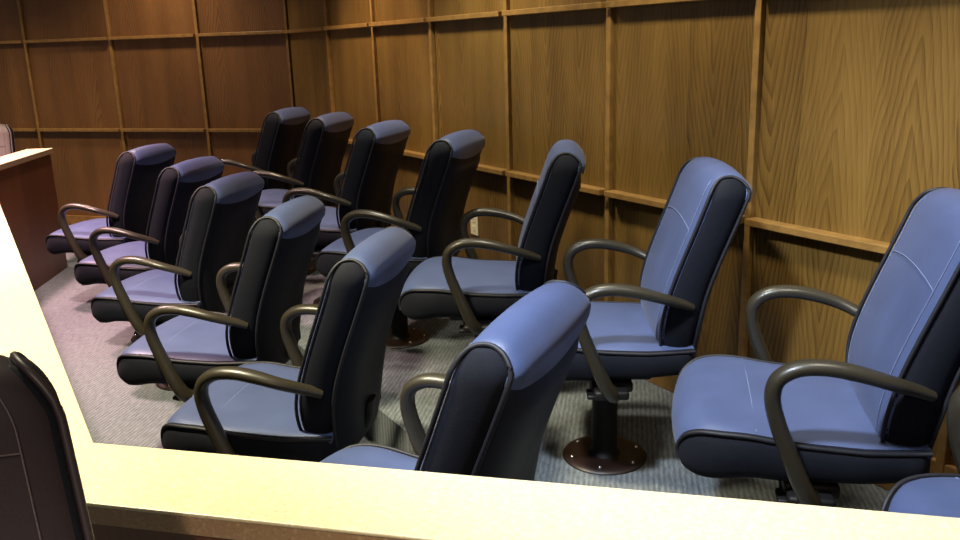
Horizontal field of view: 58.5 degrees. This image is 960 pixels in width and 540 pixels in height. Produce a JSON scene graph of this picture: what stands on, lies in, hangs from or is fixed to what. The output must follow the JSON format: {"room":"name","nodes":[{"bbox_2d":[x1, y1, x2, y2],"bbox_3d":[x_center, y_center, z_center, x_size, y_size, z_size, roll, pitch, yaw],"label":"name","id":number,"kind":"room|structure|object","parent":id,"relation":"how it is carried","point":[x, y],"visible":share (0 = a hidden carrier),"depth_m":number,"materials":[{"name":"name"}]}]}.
{"room":"courtroom","nodes":[
{"label":"courtroom","id":0,"kind":"room"},
{"bbox_2d":[0,0,294,215],"bbox_3d":[-3.581,-1.721,7.162,4.600,2.850,0.121,3,15,18],"label":"wall","id":1,"kind":"structure","parent":0,"point":[246,77],"depth_m":6.87,"materials":[{"name":"brown wood"}]},
{"bbox_2d":[0,40,22,43],"bbox_3d":[-4.167,-1.910,7.218,0.803,0.024,0.048,3,15,18],"label":"trim","id":2,"kind":"structure","parent":1,"relation":"attached to","point":[16,41],"depth_m":7.10,"materials":[{"name":"brown wood"}]},
{"bbox_2d":[12,128,36,131],"bbox_3d":[-4.146,-1.211,7.402,0.803,0.024,0.048,3,15,18],"label":"trim","id":3,"kind":"structure","parent":1,"relation":"attached to","point":[14,129],"depth_m":7.30,"materials":[{"name":"brown wood"}]},
{"bbox_2d":[17,0,43,148],"bbox_3d":[-3.764,-1.712,7.151,0.026,2.850,0.022,3,16,18],"label":"trim","id":4,"kind":"structure","parent":1,"relation":"attached to","point":[19,5],"depth_m":7.16,"materials":[{"name":"brown wood"}]},
{"bbox_2d":[23,37,107,42],"bbox_3d":[-3.364,-1.866,6.960,0.833,0.024,0.048,3,15,18],"label":"trim","id":5,"kind":"structure","parent":1,"relation":"attached to","point":[94,38],"depth_m":6.93,"materials":[{"name":"brown wood"}]},
{"bbox_2d":[37,128,119,131],"bbox_3d":[-3.343,-1.167,7.144,0.833,0.024,0.048,3,15,18],"label":"trim","id":6,"kind":"structure","parent":1,"relation":"attached to","point":[39,129],"depth_m":7.12,"materials":[{"name":"brown wood"}]},
{"bbox_2d":[65,215,108,225],"bbox_3d":[-3.990,-0.424,7.580,3.700,0.155,0.020,3,15,18],"label":"baseboard","id":7,"kind":"structure","parent":1,"relation":"attached to","point":[71,219],"depth_m":7.39,"materials":[{"name":"brown wood"}]},
{"bbox_2d":[103,0,126,151],"bbox_3d":[-2.946,-1.668,6.887,0.026,2.850,0.022,3,16,18],"label":"trim","id":8,"kind":"structure","parent":1,"relation":"attached to","point":[105,3],"depth_m":6.90,"materials":[{"name":"brown wood"}]},
{"bbox_2d":[108,34,194,39],"bbox_3d":[-2.566,-1.823,6.703,0.793,0.024,0.048,3,15,18],"label":"trim","id":9,"kind":"structure","parent":1,"relation":"attached to","point":[173,35],"depth_m":6.68,"materials":[{"name":"brown wood"}]},
{"bbox_2d":[121,128,205,131],"bbox_3d":[-2.545,-1.123,6.887,0.793,0.024,0.048,3,15,18],"label":"trim","id":10,"kind":"structure","parent":1,"relation":"attached to","point":[124,129],"depth_m":6.87,"materials":[{"name":"brown wood"}]},
{"bbox_2d":[192,0,212,155],"bbox_3d":[-2.166,-1.625,6.636,0.026,2.850,0.022,3,15,18],"label":"trim","id":11,"kind":"structure","parent":1,"relation":"attached to","point":[198,44],"depth_m":6.66,"materials":[{"name":"brown wood"}]},
{"bbox_2d":[207,129,262,131],"bbox_3d":[-1.785,-1.082,6.642,0.751,0.024,0.048,3,15,18],"label":"trim","id":12,"kind":"structure","parent":1,"relation":"attached to","point":[208,130],"depth_m":6.66,"materials":[{"name":"brown wood"}]},
{"bbox_2d":[196,30,282,36],"bbox_3d":[-1.806,-1.781,6.458,0.751,0.024,0.048,3,15,18],"label":"trim","id":13,"kind":"structure","parent":1,"relation":"attached to","point":[277,31],"depth_m":6.43,"materials":[{"name":"brown wood"}]},
{"bbox_2d":[283,0,294,106],"bbox_3d":[-1.425,-1.585,6.397,0.020,2.850,0.020,3,15,18],"label":"trim","id":14,"kind":"structure","parent":1,"relation":"attached to","point":[284,1],"depth_m":6.38,"materials":[{"name":"brown wood"}]},
{"bbox_2d":[34,253,376,448],"bbox_3d":[-2.368,0.605,3.882,4.818,0.050,11.059,-10,17,-30],"label":"floor","id":15,"kind":"structure","parent":0,"point":[114,411],"depth_m":4.16,"materials":[{"name":"carpet"}]},
{"bbox_2d":[0,124,15,156],"bbox_3d":[-3.652,-0.534,6.272,0.628,1.012,0.708,-7,16,-18],"label":"chair","id":16,"kind":"object","parent":15,"relation":"on","point":[7,140],"visible":0.23,"depth_m":6.42,"materials":[{"name":"pink leather"}]},
{"bbox_2d":[0,351,94,539],"bbox_3d":[-0.496,0.736,0.770,0.628,1.172,0.708,-13,18,-35],"label":"swivel chair","id":17,"kind":"object","parent":15,"relation":"on","point":[42,497],"visible":1,"depth_m":0.92,"materials":[{"name":"brown leather"}]},
{"bbox_2d":[46,143,175,262],"bbox_3d":[-2.221,-0.275,5.221,0.708,0.962,0.628,1,15,10],"label":"chair","id":18,"kind":"object","parent":15,"relation":"on","point":[139,169],"visible":0.69,"depth_m":4.98,"materials":[{"name":"blue leather"}]},
{"bbox_2d":[74,156,223,342],"bbox_3d":[-1.715,-0.102,4.509,0.708,0.962,0.628,1,15,11],"label":"chair","id":19,"kind":"object","parent":15,"relation":"on","point":[178,182],"visible":0.66,"depth_m":4.24,"materials":[{"name":"blue leather"}]},
{"bbox_2d":[91,171,263,390],"bbox_3d":[-1.346,0.050,3.886,0.708,0.962,0.628,1,15,11],"label":"chair","id":20,"kind":"object","parent":15,"relation":"on","point":[223,210],"visible":0.88,"depth_m":3.65,"materials":[{"name":"blue leather"}]},
{"bbox_2d":[116,195,325,401],"bbox_3d":[-0.934,0.223,3.181,0.708,0.962,0.628,0,15,8],"label":"chair","id":21,"kind":"object","parent":15,"relation":"on","point":[175,352],"visible":0.87,"depth_m":2.95,"materials":[{"name":"blue leather"}]},
{"bbox_2d":[160,226,415,461],"bbox_3d":[-0.557,0.367,2.592,0.708,0.962,0.628,1,15,11],"label":"chair","id":22,"kind":"object","parent":15,"relation":"on","point":[315,407],"visible":0.91,"depth_m":2.36,"materials":[{"name":"blue leather"}]},
{"bbox_2d":[320,280,590,480],"bbox_3d":[-0.152,0.529,1.832,0.708,1.012,0.628,4,16,22],"label":"chair","id":23,"kind":"object","parent":15,"relation":"on","point":[503,389],"visible":0.64,"depth_m":1.49,"materials":[{"name":"blue leather"}]},
{"bbox_2d":[0,148,959,539],"bbox_3d":[-1.126,0.333,2.982,1.682,0.862,7.511,-15,20,-41],"label":"ledge","id":24,"kind":"object","parent":15,"relation":"on","point":[131,492],"visible":0.96,"depth_m":1.21,"materials":[{"name":"beige laminate"}]},
{"bbox_2d":[286,258,888,510],"bbox_3d":[-0.152,0.441,3.842,1.021,0.158,8.758,-10,17,-30],"label":"platform","id":25,"kind":"object","parent":15,"relation":"on","point":[645,419],"depth_m":3.09,"materials":[{"name":"carpet"}]},
{"bbox_2d":[221,107,310,240],"bbox_3d":[-1.500,-0.591,5.719,0.708,0.962,0.628,2,15,13],"label":"chair","id":26,"kind":"object","parent":25,"relation":"on","point":[283,130],"visible":0.41,"depth_m":5.43,"materials":[{"name":"blue leather"}]},
{"bbox_2d":[253,112,353,274],"bbox_3d":[-1.124,-0.453,5.151,0.708,0.962,0.628,2,15,13],"label":"chair","id":27,"kind":"object","parent":25,"relation":"on","point":[326,138],"visible":0.52,"depth_m":4.89,"materials":[{"name":"blue leather"}]},
{"bbox_2d":[282,120,409,303],"bbox_3d":[-0.738,-0.292,4.496,0.708,0.962,0.629,3,15,17],"label":"chair","id":28,"kind":"object","parent":25,"relation":"on","point":[370,175],"visible":0.66,"depth_m":4.23,"materials":[{"name":"blue leather"}]},
{"bbox_2d":[316,129,485,348],"bbox_3d":[-0.349,-0.141,3.875,0.708,0.962,0.629,3,15,17],"label":"chair","id":29,"kind":"object","parent":25,"relation":"on","point":[452,161],"visible":0.7,"depth_m":3.62,"materials":[{"name":"blue leather"}]},
{"bbox_2d":[398,139,585,338],"bbox_3d":[0.053,-0.004,3.311,0.708,0.962,0.629,0,15,5],"label":"chair","id":30,"kind":"object","parent":25,"relation":"on","point":[474,291],"visible":0.93,"depth_m":3.08,"materials":[{"name":"blue leather"}]},
{"bbox_2d":[562,157,752,475],"bbox_3d":[0.437,0.146,2.697,0.708,0.962,0.629,-1,15,3],"label":"chair","id":31,"kind":"object","parent":25,"relation":"on","point":[620,343],"visible":0.79,"depth_m":2.48,"materials":[{"name":"blue leather"}]},
{"bbox_2d":[672,187,959,506],"bbox_3d":[0.827,0.296,2.081,0.708,0.962,0.628,2,15,13],"label":"chair","id":32,"kind":"object","parent":25,"relation":"on","point":[874,416],"visible":0.98,"depth_m":1.90,"materials":[{"name":"blue leather"}]},
{"bbox_2d":[880,385,959,517],"bbox_3d":[1.119,0.449,1.464,0.708,0.962,0.629,-3,15,-4],"label":"chair","id":33,"kind":"object","parent":25,"relation":"on","point":[932,494],"visible":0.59,"depth_m":1.64,"materials":[{"name":"blue leather"}]},
{"bbox_2d":[286,0,959,465],"bbox_3d":[0.604,-0.828,3.290,0.120,2.850,7.571,-10,17,-30],"label":"wall","id":34,"kind":"structure","parent":0,"point":[860,102],"depth_m":3.00,"materials":[{"name":"brown wood"}]},
{"bbox_2d":[283,27,325,33],"bbox_3d":[-1.234,-1.683,6.020,0.048,0.024,0.783,-10,17,-30],"label":"trim","id":35,"kind":"structure","parent":34,"relation":"attached to","point":[314,29],"depth_m":5.97,"materials":[{"name":"brown wood"}]},
{"bbox_2d":[323,0,340,207],"bbox_3d":[-1.009,-1.500,5.718,0.022,2.692,0.026,-10,17,-30],"label":"trim","id":36,"kind":"structure","parent":34,"relation":"attached to","point":[326,14],"depth_m":5.73,"materials":[{"name":"brown wood"}]},
{"bbox_2d":[323,23,368,29],"bbox_3d":[-0.835,-1.527,5.382,0.048,0.024,0.700,-10,17,-30],"label":"trim","id":37,"kind":"structure","parent":34,"relation":"attached to","point":[360,25],"depth_m":5.33,"materials":[{"name":"brown wood"}]},
{"bbox_2d":[369,0,380,122],"bbox_3d":[-0.631,-1.353,5.114,0.022,2.692,0.026,-10,17,-30],"label":"trim","id":38,"kind":"structure","parent":34,"relation":"attached to","point":[371,2],"depth_m":5.13,"materials":[{"name":"brown wood"}]},
{"bbox_2d":[368,18,427,26],"bbox_3d":[-0.457,-1.380,4.778,0.048,0.024,0.700,-10,17,-30],"label":"trim","id":39,"kind":"structure","parent":34,"relation":"attached to","point":[416,20],"depth_m":4.74,"materials":[{"name":"brown wood"}]},
{"bbox_2d":[403,150,426,158],"bbox_3d":[-0.436,-0.680,4.962,0.048,0.024,0.700,-10,17,-30],"label":"trim","id":40,"kind":"structure","parent":34,"relation":"attached to","point":[409,153],"depth_m":4.82,"materials":[{"name":"brown wood"}]},
{"bbox_2d":[427,0,437,141],"bbox_3d":[-0.254,-1.205,4.510,0.022,2.692,0.026,-10,17,-30],"label":"trim","id":41,"kind":"structure","parent":34,"relation":"attached to","point":[429,2],"depth_m":4.54,"materials":[{"name":"brown wood"}]},
{"bbox_2d":[426,11,502,21],"bbox_3d":[-0.079,-1.232,4.174,0.048,0.024,0.700,-10,17,-30],"label":"trim","id":42,"kind":"structure","parent":34,"relation":"attached to","point":[494,13],"depth_m":4.12,"materials":[{"name":"brown wood"}]},
{"bbox_2d":[470,217,478,235],"bbox_3d":[-0.030,-0.238,4.439,0.009,0.116,0.072,-10,17,-30],"label":"wall outlet","id":43,"kind":"object","parent":34,"relation":"attached to","point":[474,222],"visible":0.8,"depth_m":4.43,"materials":[{"name":"beige plastic"}]},
{"bbox_2d":[477,164,506,175],"bbox_3d":[-0.058,-0.533,4.358,0.048,0.024,0.700,-10,17,-30],"label":"trim","id":44,"kind":"structure","parent":34,"relation":"attached to","point":[484,168],"depth_m":4.15,"materials":[{"name":"brown wood"}]},
{"bbox_2d":[503,0,514,259],"bbox_3d":[0.124,-1.058,3.906,0.022,2.692,0.026,-10,17,-30],"label":"trim","id":45,"kind":"structure","parent":34,"relation":"attached to","point":[506,3],"depth_m":3.99,"materials":[{"name":"brown wood"}]},
{"bbox_2d":[502,2,605,15],"bbox_3d":[0.299,-1.085,3.570,0.048,0.024,0.700,-10,17,-30],"label":"trim","id":46,"kind":"structure","parent":34,"relation":"attached to","point":[595,5],"depth_m":3.51,"materials":[{"name":"brown wood"}]},
{"bbox_2d":[505,170,604,195],"bbox_3d":[0.320,-0.386,3.754,0.048,0.024,0.700,-10,17,-30],"label":"trim","id":47,"kind":"structure","parent":34,"relation":"attached to","point":[585,188],"depth_m":3.83,"materials":[{"name":"brown wood"}]},
{"bbox_2d":[604,0,613,300],"bbox_3d":[0.502,-0.910,3.302,0.022,2.692,0.026,-10,17,-30],"label":"trim","id":48,"kind":"structure","parent":34,"relation":"attached to","point":[609,11],"depth_m":3.39,"materials":[{"name":"brown wood"}]},
{"bbox_2d":[605,0,708,7],"bbox_3d":[0.676,-0.937,2.966,0.048,0.024,0.700,-10,17,-30],"label":"trim","id":49,"kind":"structure","parent":34,"relation":"attached to","point":[618,3],"depth_m":3.09,"materials":[{"name":"brown wood"}]},
{"bbox_2d":[604,190,744,223],"bbox_3d":[0.697,-0.238,3.150,0.048,0.024,0.700,-10,17,-30],"label":"trim","id":50,"kind":"structure","parent":34,"relation":"attached to","point":[620,195],"depth_m":3.27,"materials":[{"name":"brown wood"}]},
{"bbox_2d":[738,0,765,356],"bbox_3d":[0.879,-0.763,2.698,0.022,2.692,0.026,-10,17,-30],"label":"trim","id":51,"kind":"structure","parent":34,"relation":"attached to","point":[760,5],"depth_m":2.79,"materials":[{"name":"brown wood"}]},
{"bbox_2d":[646,375,957,490],"bbox_3d":[0.581,0.332,3.559,0.020,0.155,7.571,-10,17,-30],"label":"baseboard","id":52,"kind":"structure","parent":34,"relation":"attached to","point":[668,383],"depth_m":3.28,"materials":[{"name":"brown wood"}]},
{"bbox_2d":[745,217,894,253],"bbox_3d":[1.075,-0.090,2.546,0.048,0.024,0.700,-10,17,-30],"label":"trim","id":53,"kind":"structure","parent":34,"relation":"attached to","point":[861,243],"depth_m":2.59,"materials":[{"name":"brown wood"}]},
{"bbox_2d":[934,383,957,472],"bbox_3d":[1.257,-0.615,2.094,0.022,2.692,0.026,-10,17,-30],"label":"trim","id":54,"kind":"structure","parent":34,"relation":"attached to","point":[943,447],"depth_m":2.38,"materials":[{"name":"brown wood"}]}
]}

